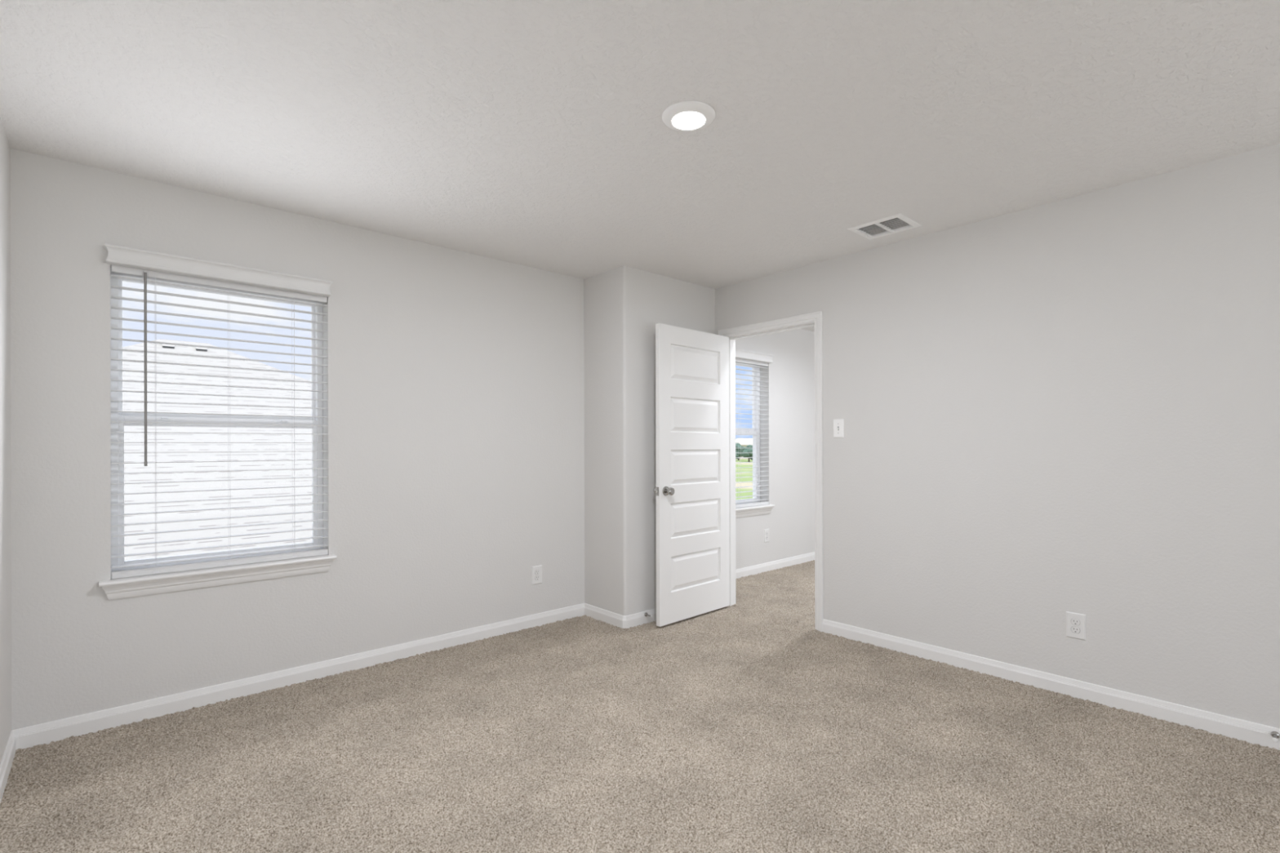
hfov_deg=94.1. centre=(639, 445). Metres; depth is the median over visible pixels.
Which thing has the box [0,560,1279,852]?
floor
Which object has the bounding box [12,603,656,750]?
baseboard
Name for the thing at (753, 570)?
baseboard
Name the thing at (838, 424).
light switch
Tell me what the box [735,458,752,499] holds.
ground
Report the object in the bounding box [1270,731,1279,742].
door stop
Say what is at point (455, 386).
wall
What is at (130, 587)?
window
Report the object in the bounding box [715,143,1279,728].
wall
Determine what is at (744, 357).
window blind
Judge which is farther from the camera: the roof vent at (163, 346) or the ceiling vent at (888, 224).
the roof vent at (163, 346)
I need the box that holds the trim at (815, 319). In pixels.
[718,311,823,631]
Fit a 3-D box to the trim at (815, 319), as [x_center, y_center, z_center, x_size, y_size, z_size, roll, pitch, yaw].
[0.953,0.179,4.291,0.149,2.121,0.886,0,0,-42]
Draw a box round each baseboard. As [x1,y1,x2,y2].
[0,730,16,803]
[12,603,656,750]
[735,551,814,578]
[822,618,1279,750]
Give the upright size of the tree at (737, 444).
4.949 m
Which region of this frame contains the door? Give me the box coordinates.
[653,323,729,626]
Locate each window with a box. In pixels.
[98,267,337,599]
[735,362,774,517]
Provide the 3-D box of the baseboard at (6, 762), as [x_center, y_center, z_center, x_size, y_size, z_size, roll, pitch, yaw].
[-0.469,1.196,0.110,0.014,0.092,6.194,0,0,-42]
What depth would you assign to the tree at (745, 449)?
146.39 m
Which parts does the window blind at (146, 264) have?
ladder cord, head rail, rail, ladder cord, ladder cord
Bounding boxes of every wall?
[0,117,11,764]
[10,148,814,730]
[583,265,715,615]
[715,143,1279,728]
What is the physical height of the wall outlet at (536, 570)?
0.125 m
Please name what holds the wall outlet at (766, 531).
attached to the wall at (455, 386)
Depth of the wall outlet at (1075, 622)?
2.90 m
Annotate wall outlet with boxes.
[532,564,542,585]
[764,528,768,542]
[1066,611,1085,640]
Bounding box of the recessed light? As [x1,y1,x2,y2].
[662,100,715,131]
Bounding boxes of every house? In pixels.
[122,338,311,560]
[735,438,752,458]
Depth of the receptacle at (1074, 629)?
2.90 m
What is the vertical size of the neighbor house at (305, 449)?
5.987 m
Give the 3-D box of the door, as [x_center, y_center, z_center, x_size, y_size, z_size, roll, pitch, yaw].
[0.388,0.199,4.251,0.770,2.031,0.162,0,0,-44]
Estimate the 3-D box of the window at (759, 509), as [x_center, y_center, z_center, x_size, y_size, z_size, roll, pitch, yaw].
[0.892,-0.070,5.584,0.940,1.482,0.228,0,0,-42]
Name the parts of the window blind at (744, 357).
ladder cord, head rail, rail, ladder cord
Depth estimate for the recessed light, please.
2.16 m
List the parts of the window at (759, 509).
sash, sash, frame, sill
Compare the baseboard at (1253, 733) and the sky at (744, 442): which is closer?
the baseboard at (1253, 733)
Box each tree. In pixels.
[735,442,743,460]
[741,444,752,462]
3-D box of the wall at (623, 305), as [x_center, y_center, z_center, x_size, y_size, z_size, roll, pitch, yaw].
[0.089,0.036,4.474,0.925,2.490,0.449,0,0,-42]
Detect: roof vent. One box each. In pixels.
[161,342,174,348]
[195,346,207,351]
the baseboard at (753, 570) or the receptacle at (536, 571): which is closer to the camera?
the receptacle at (536, 571)
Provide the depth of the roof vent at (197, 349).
9.82 m
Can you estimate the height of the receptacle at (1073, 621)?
0.031 m
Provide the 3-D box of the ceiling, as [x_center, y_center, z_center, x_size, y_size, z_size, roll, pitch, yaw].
[2.582,-1.244,2.896,8.524,0.060,6.494,0,0,-42]
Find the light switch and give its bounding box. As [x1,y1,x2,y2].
[833,418,844,437]
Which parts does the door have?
knob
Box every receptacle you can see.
[534,569,539,574]
[534,575,539,580]
[1071,618,1079,625]
[1071,626,1079,633]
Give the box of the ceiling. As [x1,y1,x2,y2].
[0,0,1279,332]
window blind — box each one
[104,243,333,579]
[735,348,773,508]
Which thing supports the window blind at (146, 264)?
attached to the window at (130, 587)
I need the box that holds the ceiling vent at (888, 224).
[847,213,921,239]
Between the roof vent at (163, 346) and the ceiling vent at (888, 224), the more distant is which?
the roof vent at (163, 346)
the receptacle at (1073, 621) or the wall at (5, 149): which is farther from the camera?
the receptacle at (1073, 621)
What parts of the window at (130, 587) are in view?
sash, sash, sill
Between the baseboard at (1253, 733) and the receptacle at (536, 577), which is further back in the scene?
the receptacle at (536, 577)

